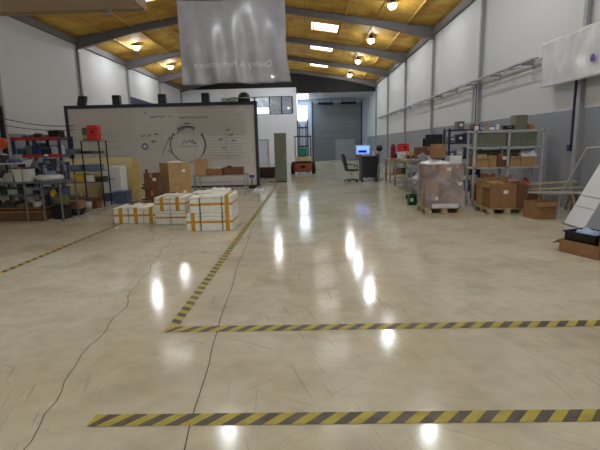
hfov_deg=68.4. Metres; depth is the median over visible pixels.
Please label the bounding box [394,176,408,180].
shelf
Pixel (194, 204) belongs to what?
box
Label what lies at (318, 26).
window
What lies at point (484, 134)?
file
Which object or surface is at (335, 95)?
ceiling
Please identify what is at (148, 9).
purlin
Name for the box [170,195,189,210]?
box
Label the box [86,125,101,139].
crate
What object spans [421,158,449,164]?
plastic sheet
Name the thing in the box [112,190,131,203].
tub
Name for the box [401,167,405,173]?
bin
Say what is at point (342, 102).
heater
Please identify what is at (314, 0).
purlin
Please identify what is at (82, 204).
cardboard box
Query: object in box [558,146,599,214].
frame
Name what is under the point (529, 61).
cable tray
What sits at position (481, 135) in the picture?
file
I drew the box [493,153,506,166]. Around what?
cardboard box
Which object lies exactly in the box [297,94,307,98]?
window
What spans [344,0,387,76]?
purlin
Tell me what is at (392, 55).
rafter
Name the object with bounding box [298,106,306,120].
window
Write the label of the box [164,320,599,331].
tape
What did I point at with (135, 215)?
box
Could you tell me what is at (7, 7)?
mezzanine
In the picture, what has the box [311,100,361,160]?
door
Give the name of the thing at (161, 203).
box
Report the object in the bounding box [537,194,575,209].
trestle
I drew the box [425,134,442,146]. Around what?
monitor
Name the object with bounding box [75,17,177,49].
rafter
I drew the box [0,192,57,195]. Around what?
shelf
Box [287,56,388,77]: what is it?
rafter
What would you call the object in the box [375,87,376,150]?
column
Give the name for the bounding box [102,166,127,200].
base cabinet
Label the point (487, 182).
cardboard box
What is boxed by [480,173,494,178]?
cardboard box
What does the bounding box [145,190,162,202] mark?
cardboard box
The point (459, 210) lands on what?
wooden pallet
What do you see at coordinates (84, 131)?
box
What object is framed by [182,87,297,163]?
wall
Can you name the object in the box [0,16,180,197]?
wall
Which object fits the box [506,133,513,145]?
file
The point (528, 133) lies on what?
file
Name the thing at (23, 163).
shelf
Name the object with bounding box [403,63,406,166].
column
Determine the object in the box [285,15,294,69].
purlin
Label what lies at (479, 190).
cardboard box
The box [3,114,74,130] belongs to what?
cable
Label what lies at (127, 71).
column
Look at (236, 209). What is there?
box
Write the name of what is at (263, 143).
door
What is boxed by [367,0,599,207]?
wall
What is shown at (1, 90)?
column
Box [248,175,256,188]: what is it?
machine
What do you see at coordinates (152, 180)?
cardboard box
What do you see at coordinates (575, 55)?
banner
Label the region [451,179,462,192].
cardboard box
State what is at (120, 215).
box
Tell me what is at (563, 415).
tape
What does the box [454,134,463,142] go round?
bin
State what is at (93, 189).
board
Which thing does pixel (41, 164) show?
tool
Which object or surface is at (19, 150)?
storage bin
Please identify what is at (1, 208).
shelf
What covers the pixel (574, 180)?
plank
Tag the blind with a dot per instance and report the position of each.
(275, 101)
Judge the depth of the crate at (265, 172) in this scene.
22.82 m
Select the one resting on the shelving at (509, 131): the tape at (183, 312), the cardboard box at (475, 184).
the cardboard box at (475, 184)
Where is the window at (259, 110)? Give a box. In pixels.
[257,108,268,113]
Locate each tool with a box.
[39,162,43,174]
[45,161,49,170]
[52,162,56,173]
[58,160,62,174]
[65,162,69,178]
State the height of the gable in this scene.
2.190 m
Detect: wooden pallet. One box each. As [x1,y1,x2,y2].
[417,204,462,213]
[474,204,523,214]
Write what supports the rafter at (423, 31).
attached to the ceiling at (432, 12)
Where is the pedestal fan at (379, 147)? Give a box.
[376,145,382,179]
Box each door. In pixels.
[258,139,269,163]
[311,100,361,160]
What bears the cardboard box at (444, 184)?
on the cardboard box at (444, 198)
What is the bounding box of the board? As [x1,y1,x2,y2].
[65,157,134,198]
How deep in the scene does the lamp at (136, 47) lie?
23.99 m
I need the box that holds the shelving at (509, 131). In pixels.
[464,128,544,206]
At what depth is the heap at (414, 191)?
12.60 m
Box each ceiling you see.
[28,0,462,85]
[296,91,374,99]
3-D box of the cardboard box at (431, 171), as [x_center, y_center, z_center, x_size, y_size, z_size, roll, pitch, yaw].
[3.028,-1.236,10.196,0.265,0.328,0.401,-1,10,1]
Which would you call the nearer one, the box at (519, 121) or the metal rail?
the metal rail
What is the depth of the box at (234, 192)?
9.26 m
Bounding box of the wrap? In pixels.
[432,203,457,207]
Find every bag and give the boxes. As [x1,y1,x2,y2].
[250,187,264,191]
[413,171,418,179]
[504,175,516,181]
[517,149,536,156]
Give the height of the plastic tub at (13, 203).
0.181 m
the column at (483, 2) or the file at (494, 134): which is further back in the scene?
the column at (483, 2)
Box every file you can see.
[469,150,472,166]
[471,134,479,146]
[479,134,482,146]
[482,133,486,146]
[486,134,489,146]
[488,133,492,146]
[493,133,496,146]
[496,133,499,146]
[499,133,502,146]
[503,133,506,146]
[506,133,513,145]
[513,133,516,145]
[517,133,520,145]
[520,133,523,145]
[523,133,526,145]
[525,132,530,145]
[530,133,533,145]
[532,132,536,145]
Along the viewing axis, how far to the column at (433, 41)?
21.28 m
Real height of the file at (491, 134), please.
0.329 m
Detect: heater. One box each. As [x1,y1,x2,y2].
[318,99,332,104]
[341,98,355,103]
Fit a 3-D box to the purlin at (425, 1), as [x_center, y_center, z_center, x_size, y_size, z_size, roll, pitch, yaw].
[4.942,-8.357,14.697,0.060,0.065,48.060,-1,10,1]
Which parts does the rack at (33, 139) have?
post, post, post, post, post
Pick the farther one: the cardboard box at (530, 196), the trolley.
the trolley
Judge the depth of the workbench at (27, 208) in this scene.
10.39 m
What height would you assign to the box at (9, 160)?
0.093 m
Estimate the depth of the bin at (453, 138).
12.09 m
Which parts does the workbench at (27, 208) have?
leg, leg, leg, leg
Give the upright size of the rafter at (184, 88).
1.920 m
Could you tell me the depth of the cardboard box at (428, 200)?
10.13 m
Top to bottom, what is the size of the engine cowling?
0.220 m
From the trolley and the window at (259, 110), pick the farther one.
the window at (259, 110)
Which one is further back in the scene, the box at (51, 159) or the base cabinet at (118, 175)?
the base cabinet at (118, 175)
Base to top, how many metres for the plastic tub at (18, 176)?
0.344 m
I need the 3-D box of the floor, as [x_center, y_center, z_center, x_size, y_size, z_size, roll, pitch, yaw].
[-2.091,-1.665,19.197,17.790,0.200,54.300,-1,10,1]
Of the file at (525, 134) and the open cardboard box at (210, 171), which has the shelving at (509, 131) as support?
the file at (525, 134)
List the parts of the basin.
bowl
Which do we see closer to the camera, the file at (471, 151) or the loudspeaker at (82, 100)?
the file at (471, 151)
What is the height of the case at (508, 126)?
0.090 m
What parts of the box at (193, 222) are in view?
lid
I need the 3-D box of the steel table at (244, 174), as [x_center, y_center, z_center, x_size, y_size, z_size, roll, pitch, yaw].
[-2.688,-1.391,15.241,1.780,0.700,0.800,-1,10,1]
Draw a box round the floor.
[0,160,599,449]
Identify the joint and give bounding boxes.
[184,222,253,449]
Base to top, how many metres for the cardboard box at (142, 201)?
0.243 m
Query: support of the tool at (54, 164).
on the workbench at (27, 208)
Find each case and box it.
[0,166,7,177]
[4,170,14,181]
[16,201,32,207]
[47,131,64,137]
[221,98,236,101]
[237,92,250,100]
[418,153,426,159]
[500,125,513,129]
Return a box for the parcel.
[527,123,535,128]
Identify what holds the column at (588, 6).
on the floor
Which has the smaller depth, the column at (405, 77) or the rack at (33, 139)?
the rack at (33, 139)
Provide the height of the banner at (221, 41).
3.965 m
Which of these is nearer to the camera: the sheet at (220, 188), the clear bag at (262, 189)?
the sheet at (220, 188)
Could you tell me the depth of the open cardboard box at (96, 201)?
12.59 m
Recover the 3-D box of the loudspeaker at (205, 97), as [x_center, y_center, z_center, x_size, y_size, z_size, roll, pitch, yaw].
[-3.802,-5.120,17.770,0.300,0.360,0.228,-1,10,1]
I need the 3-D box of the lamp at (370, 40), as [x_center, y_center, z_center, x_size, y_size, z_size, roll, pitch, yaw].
[3.824,-10.010,23.837,0.420,0.393,0.420,-1,10,1]
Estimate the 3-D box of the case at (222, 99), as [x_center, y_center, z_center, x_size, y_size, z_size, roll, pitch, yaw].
[-2.850,-5.027,17.755,0.600,0.140,0.220,-1,10,1]
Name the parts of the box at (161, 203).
lid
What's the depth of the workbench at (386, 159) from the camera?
18.23 m
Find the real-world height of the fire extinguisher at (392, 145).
0.600 m
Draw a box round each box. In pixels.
[1,189,7,194]
[6,187,21,194]
[8,159,20,162]
[12,154,22,166]
[21,167,35,181]
[33,188,39,193]
[45,186,55,203]
[46,157,56,166]
[55,186,70,194]
[68,200,85,208]
[69,195,78,199]
[79,197,101,208]
[82,127,87,139]
[113,206,129,223]
[128,205,147,222]
[131,200,152,202]
[143,172,162,190]
[143,205,155,222]
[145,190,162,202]
[154,195,171,210]
[155,210,170,224]
[159,162,190,184]
[162,183,191,193]
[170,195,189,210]
[171,208,189,223]
[186,212,201,230]
[189,195,200,212]
[194,159,207,175]
[200,193,223,212]
[201,212,222,230]
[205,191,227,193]
[207,168,223,174]
[222,193,234,212]
[223,167,243,174]
[223,210,235,230]
[227,191,237,208]
[235,207,238,225]
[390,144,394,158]
[393,168,400,173]
[396,143,408,157]
[414,147,437,158]
[418,191,422,204]
[419,163,422,177]
[419,177,422,191]
[422,192,438,207]
[423,164,439,178]
[423,178,438,193]
[430,144,445,157]
[438,164,451,178]
[438,193,449,203]
[439,179,450,193]
[450,193,461,206]
[451,164,463,178]
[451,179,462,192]
[469,183,476,200]
[472,155,488,167]
[476,178,482,205]
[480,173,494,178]
[481,177,516,208]
[486,181,503,183]
[488,155,496,166]
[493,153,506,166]
[505,154,520,166]
[510,181,530,207]
[511,115,527,128]
[520,156,535,166]
[523,199,557,219]
[527,190,538,199]
[552,238,599,260]
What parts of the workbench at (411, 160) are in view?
leg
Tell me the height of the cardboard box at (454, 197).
0.328 m
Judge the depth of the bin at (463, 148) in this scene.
12.15 m
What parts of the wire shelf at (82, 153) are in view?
shelf item, shelf item, shelf item, post, shelf, shelf, shelf, shelf item, shelf item, shelf item, post, post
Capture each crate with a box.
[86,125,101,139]
[260,167,274,177]
[407,194,417,204]
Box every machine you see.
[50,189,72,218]
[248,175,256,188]
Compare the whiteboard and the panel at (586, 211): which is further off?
the whiteboard
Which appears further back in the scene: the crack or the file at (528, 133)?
the file at (528, 133)
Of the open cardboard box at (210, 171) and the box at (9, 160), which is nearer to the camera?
the box at (9, 160)
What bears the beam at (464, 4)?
attached to the wall at (516, 31)
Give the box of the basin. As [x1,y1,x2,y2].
[72,207,86,215]
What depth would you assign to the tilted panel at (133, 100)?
17.79 m
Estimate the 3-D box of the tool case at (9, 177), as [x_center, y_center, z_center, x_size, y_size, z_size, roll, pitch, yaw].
[-6.744,-1.152,10.329,0.195,0.280,0.240,-1,10,1]
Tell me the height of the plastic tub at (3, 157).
0.232 m
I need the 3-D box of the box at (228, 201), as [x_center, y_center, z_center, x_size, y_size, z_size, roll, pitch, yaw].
[-1.435,-0.449,8.866,0.196,0.352,0.413,-1,10,1]
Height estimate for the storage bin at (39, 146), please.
0.410 m
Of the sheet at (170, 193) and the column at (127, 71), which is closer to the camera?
the sheet at (170, 193)
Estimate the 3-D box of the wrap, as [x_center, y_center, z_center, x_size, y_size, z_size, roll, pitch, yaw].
[3.307,-0.960,10.439,0.889,1.000,0.902,-1,10,1]
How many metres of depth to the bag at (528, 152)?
10.99 m
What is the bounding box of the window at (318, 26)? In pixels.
[311,22,337,31]
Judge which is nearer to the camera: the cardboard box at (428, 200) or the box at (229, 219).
the box at (229, 219)
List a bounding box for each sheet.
[120,203,142,207]
[164,192,182,195]
[193,188,212,192]
[210,186,230,190]
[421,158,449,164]
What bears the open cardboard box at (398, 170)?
on the workbench at (386, 159)
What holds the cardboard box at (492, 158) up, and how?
on the shelving at (509, 131)
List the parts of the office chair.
backrest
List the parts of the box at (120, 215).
lid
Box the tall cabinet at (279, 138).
[274,133,286,181]
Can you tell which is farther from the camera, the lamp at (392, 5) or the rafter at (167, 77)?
the rafter at (167, 77)
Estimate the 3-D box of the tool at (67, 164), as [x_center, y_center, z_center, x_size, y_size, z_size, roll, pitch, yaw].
[-5.676,-1.335,10.807,0.090,0.420,0.060,-1,10,1]
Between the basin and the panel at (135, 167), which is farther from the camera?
the panel at (135, 167)
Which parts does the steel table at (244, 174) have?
rail, rail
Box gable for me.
[192,73,374,92]
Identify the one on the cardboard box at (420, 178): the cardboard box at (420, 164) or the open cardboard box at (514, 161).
the cardboard box at (420, 164)
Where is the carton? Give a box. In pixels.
[445,156,461,163]
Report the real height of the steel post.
2.950 m
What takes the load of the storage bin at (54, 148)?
on the rack at (33, 139)
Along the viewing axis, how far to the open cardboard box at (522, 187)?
9.80 m
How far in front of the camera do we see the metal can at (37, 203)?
10.55 m
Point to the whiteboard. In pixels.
(225, 134)
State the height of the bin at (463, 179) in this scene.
0.270 m
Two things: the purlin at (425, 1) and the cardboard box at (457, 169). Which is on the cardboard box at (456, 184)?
the cardboard box at (457, 169)
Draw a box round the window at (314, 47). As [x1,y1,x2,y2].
[311,46,331,50]
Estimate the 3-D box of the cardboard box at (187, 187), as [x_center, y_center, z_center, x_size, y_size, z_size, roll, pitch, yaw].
[-3.642,-0.926,13.053,0.680,0.608,0.626,-10,13,-39]
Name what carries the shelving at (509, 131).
on the floor
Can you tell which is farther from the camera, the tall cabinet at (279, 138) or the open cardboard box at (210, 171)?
the tall cabinet at (279, 138)
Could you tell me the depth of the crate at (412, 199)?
11.66 m
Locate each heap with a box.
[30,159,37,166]
[408,187,418,193]
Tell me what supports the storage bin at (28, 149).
on the rack at (33, 139)
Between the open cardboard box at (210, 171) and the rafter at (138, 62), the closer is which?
the open cardboard box at (210, 171)
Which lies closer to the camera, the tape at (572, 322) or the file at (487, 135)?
the tape at (572, 322)
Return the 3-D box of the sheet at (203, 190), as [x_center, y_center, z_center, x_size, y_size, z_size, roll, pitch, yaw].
[-2.033,-0.727,9.252,0.400,0.075,0.400,-1,10,1]
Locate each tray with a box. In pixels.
[377,57,541,119]
[563,227,599,246]
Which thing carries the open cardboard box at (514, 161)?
on the shelving at (509, 131)
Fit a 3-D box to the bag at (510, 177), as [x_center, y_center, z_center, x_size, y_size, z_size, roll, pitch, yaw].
[5.361,-1.182,11.277,0.280,0.203,0.320,-1,10,1]
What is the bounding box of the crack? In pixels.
[23,239,171,449]
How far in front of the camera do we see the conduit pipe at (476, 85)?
15.93 m
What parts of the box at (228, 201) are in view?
lid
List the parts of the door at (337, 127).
wicket door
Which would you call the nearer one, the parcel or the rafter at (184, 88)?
the parcel
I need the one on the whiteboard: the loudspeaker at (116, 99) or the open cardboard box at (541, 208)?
the loudspeaker at (116, 99)
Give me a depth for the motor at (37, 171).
12.48 m
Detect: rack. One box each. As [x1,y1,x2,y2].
[10,136,74,198]
[442,128,481,190]
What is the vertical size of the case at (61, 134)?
0.230 m
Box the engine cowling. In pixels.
[35,171,63,180]
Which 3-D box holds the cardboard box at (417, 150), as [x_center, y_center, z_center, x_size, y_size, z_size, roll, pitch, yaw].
[3.949,-2.256,13.807,0.660,0.363,0.506,-1,10,1]
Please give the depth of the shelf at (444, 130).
11.97 m
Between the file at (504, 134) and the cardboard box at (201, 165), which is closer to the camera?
the file at (504, 134)
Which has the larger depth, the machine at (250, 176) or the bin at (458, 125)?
the machine at (250, 176)
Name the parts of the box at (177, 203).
lid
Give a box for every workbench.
[0,162,79,221]
[385,158,405,182]
[394,158,417,190]
[409,159,441,188]
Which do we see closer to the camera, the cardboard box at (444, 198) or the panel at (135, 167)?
the cardboard box at (444, 198)
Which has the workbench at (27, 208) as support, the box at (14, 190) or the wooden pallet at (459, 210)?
the box at (14, 190)
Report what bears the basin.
on the floor
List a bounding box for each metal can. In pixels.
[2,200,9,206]
[32,200,42,206]
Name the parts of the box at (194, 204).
lid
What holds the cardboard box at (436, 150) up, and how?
on the plastic sheet at (433, 160)
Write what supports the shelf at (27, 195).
attached to the stand
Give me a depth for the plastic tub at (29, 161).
12.40 m
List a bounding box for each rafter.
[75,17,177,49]
[126,50,180,70]
[158,71,181,83]
[180,85,205,92]
[285,6,435,39]
[286,36,406,62]
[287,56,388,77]
[289,69,376,87]
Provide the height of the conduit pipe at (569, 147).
1.640 m
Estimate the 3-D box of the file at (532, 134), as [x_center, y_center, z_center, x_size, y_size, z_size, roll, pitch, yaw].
[5.735,-2.147,11.074,0.075,0.325,0.342,-1,10,1]
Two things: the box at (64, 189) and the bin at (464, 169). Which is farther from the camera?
the bin at (464, 169)
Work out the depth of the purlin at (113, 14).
22.59 m
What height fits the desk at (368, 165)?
1.100 m
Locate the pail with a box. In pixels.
[82,198,91,211]
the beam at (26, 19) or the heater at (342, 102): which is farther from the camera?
the heater at (342, 102)
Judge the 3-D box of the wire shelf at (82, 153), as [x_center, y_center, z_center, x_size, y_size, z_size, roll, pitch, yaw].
[-6.193,-1.494,12.890,1.070,1.900,0.500,-1,10,1]
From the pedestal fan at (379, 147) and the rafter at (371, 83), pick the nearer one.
the pedestal fan at (379, 147)
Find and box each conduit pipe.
[471,86,473,131]
[472,85,476,133]
[566,80,577,150]
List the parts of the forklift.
mast rail, seat, mast rail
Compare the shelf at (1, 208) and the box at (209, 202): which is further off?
the shelf at (1, 208)
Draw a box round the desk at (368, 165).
[358,155,378,181]
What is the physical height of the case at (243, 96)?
0.360 m
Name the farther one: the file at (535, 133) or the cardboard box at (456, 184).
the file at (535, 133)
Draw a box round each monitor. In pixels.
[355,145,369,155]
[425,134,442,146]
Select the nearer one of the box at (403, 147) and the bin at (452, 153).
the bin at (452, 153)
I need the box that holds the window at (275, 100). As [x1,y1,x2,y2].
[230,96,292,114]
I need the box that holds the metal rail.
[528,191,582,193]
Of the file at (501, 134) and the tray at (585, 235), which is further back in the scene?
the file at (501, 134)
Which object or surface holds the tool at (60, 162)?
on the workbench at (27, 208)
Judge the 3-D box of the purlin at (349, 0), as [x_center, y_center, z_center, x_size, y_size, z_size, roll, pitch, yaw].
[2.033,-8.752,14.672,0.060,0.065,48.060,-1,10,1]
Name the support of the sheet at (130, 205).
on the box at (120, 215)
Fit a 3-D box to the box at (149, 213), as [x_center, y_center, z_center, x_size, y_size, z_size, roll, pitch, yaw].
[-3.313,-0.254,10.020,0.328,0.352,0.408,-1,10,1]
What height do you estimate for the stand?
1.300 m
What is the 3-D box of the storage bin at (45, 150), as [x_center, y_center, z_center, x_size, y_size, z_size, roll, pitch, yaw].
[-8.634,-2.539,15.225,0.250,0.250,0.410,-1,10,1]
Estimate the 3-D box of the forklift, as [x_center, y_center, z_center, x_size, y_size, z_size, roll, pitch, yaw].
[0.175,-4.702,26.268,1.420,3.150,3.230,-1,10,1]
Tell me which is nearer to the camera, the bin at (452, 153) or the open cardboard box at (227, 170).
the bin at (452, 153)
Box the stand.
[7,163,65,199]
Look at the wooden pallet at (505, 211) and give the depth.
9.89 m
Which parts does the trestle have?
leg, leg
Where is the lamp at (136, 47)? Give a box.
[133,44,139,49]
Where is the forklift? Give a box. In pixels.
[291,119,315,173]
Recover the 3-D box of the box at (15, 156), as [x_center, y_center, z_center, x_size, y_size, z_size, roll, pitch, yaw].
[-7.984,-1.822,12.504,0.114,0.360,0.288,-1,10,1]
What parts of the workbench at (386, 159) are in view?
leg, leg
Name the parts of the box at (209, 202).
lid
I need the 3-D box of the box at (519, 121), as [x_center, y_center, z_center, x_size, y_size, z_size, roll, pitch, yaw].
[5.469,-2.567,11.034,0.290,0.335,0.310,-1,10,1]
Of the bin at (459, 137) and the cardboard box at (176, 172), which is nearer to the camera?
the bin at (459, 137)
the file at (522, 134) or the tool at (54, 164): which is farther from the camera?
the file at (522, 134)
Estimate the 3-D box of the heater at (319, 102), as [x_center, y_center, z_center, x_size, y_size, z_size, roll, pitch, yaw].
[2.527,-12.318,44.099,1.500,0.565,0.450,-1,10,1]
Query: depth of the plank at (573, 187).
9.75 m
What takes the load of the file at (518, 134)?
on the shelving at (509, 131)
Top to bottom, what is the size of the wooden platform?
0.260 m
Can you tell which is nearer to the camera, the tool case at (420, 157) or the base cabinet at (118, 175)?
the tool case at (420, 157)
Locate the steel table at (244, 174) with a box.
[193,173,248,195]
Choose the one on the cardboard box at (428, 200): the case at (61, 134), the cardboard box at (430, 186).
the cardboard box at (430, 186)
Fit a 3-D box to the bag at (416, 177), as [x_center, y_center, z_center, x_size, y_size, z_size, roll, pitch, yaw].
[3.361,-1.420,12.597,0.280,0.218,0.400,-1,10,1]
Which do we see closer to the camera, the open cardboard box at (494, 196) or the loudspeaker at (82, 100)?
the open cardboard box at (494, 196)
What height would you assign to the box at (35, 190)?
0.130 m
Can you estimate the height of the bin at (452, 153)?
0.170 m
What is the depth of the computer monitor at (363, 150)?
19.74 m
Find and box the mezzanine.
[0,0,146,15]
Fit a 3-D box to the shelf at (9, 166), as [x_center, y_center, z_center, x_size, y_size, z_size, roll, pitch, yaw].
[-7.488,-1.635,12.530,1.300,0.035,0.500,-1,10,1]
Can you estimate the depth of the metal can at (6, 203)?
10.54 m
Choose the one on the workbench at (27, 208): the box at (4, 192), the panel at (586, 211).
the box at (4, 192)
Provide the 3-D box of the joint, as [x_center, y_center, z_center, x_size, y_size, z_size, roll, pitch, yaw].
[-0.804,0.636,5.770,0.548,0.001,7.900,-1,10,1]
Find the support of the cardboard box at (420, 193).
on the wooden pallet at (459, 210)
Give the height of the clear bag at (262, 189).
0.124 m
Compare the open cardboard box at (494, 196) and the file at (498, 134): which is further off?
the file at (498, 134)
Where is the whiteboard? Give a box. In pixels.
[63,101,259,188]
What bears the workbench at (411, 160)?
on the floor
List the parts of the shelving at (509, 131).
shelf, shelf, shelf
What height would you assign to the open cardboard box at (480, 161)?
0.298 m
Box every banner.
[175,0,290,85]
[541,21,599,88]
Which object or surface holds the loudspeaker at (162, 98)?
on the whiteboard
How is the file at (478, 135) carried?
on the shelving at (509, 131)
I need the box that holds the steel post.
[0,106,11,200]
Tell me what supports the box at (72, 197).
on the floor
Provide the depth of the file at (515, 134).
10.92 m
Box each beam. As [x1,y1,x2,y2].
[9,15,180,89]
[375,0,475,84]
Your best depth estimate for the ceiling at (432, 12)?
22.88 m
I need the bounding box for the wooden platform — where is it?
[0,207,53,221]
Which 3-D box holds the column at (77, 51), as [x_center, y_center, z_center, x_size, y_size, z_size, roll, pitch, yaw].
[-10.650,-5.349,21.827,0.120,6.500,0.120,-1,10,1]
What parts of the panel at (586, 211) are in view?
rail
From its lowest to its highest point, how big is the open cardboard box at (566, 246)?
0.400 m
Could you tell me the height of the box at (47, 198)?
0.690 m
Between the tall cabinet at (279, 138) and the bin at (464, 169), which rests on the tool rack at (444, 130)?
the bin at (464, 169)
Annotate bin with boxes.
[16,148,25,154]
[24,146,33,154]
[36,143,46,154]
[42,148,51,153]
[50,145,64,154]
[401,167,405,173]
[446,136,455,142]
[446,151,454,155]
[453,149,462,156]
[454,121,464,129]
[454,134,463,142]
[461,147,471,156]
[462,132,471,141]
[462,163,470,173]
[463,179,469,189]
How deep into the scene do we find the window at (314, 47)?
28.83 m
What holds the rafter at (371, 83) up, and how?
attached to the ceiling at (432, 12)
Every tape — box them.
[0,223,119,273]
[87,409,599,425]
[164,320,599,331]
[169,183,278,325]
[282,212,435,215]
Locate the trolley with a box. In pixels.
[406,164,418,198]
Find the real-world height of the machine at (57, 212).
0.718 m
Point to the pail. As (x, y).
(88, 203)
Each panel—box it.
[130,96,152,103]
[131,163,143,199]
[562,164,599,229]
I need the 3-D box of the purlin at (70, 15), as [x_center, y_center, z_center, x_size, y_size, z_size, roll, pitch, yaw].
[-9.552,-8.073,14.982,0.060,0.065,48.060,-1,10,1]
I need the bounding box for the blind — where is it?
[271,97,280,111]
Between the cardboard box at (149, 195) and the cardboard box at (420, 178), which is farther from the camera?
the cardboard box at (149, 195)
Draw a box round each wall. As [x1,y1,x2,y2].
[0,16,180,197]
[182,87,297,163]
[298,98,367,159]
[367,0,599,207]
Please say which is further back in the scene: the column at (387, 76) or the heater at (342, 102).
the heater at (342, 102)
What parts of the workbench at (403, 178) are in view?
leg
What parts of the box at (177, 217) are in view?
lid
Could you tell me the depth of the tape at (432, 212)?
10.41 m
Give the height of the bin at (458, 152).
0.220 m
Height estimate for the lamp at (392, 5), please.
0.393 m
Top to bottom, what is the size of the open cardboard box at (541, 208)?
0.360 m
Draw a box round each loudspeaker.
[77,96,87,104]
[112,95,121,104]
[157,94,166,102]
[201,93,209,101]
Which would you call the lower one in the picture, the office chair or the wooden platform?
the wooden platform
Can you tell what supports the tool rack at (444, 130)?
on the floor
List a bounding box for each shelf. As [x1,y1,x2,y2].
[0,162,26,164]
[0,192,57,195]
[0,204,56,209]
[9,166,62,168]
[13,195,41,197]
[63,140,112,206]
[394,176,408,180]
[443,129,480,131]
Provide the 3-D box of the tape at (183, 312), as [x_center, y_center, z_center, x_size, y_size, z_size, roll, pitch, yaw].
[-1.066,-0.464,11.866,0.120,0.001,15.720,-1,10,1]
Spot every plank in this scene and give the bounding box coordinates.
[528,186,585,190]
[529,180,577,184]
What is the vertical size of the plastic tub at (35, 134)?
0.182 m
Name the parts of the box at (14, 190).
lid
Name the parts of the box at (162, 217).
lid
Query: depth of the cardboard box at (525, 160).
10.99 m
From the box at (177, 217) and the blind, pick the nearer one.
the box at (177, 217)
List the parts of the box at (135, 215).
lid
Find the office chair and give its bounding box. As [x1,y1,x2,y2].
[341,154,358,181]
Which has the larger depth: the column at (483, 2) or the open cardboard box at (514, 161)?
the column at (483, 2)
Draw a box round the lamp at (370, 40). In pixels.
[367,35,374,42]
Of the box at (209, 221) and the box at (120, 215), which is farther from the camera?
the box at (120, 215)
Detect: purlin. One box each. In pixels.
[66,14,175,72]
[111,13,180,59]
[146,6,178,35]
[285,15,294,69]
[311,0,315,70]
[328,0,350,73]
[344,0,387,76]
[361,0,427,79]
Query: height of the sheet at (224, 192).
0.350 m
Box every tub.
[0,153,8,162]
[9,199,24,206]
[13,167,22,181]
[22,158,32,166]
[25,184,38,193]
[32,133,43,136]
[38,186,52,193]
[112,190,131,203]
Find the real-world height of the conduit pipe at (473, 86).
1.790 m
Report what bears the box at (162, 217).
on the floor
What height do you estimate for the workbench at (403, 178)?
1.050 m
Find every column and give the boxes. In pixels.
[0,76,15,186]
[75,47,83,95]
[126,68,130,103]
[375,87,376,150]
[386,76,388,164]
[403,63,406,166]
[429,37,435,134]
[474,0,485,183]
[567,0,593,210]
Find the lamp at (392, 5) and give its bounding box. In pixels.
[387,0,397,9]
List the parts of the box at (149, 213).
lid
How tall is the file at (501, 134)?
0.329 m
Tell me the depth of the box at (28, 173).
10.22 m
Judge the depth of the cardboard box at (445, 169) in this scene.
10.00 m
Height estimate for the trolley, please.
1.030 m
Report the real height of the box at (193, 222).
0.352 m
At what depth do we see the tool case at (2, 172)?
10.66 m
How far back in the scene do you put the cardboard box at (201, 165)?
14.81 m
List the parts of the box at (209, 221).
lid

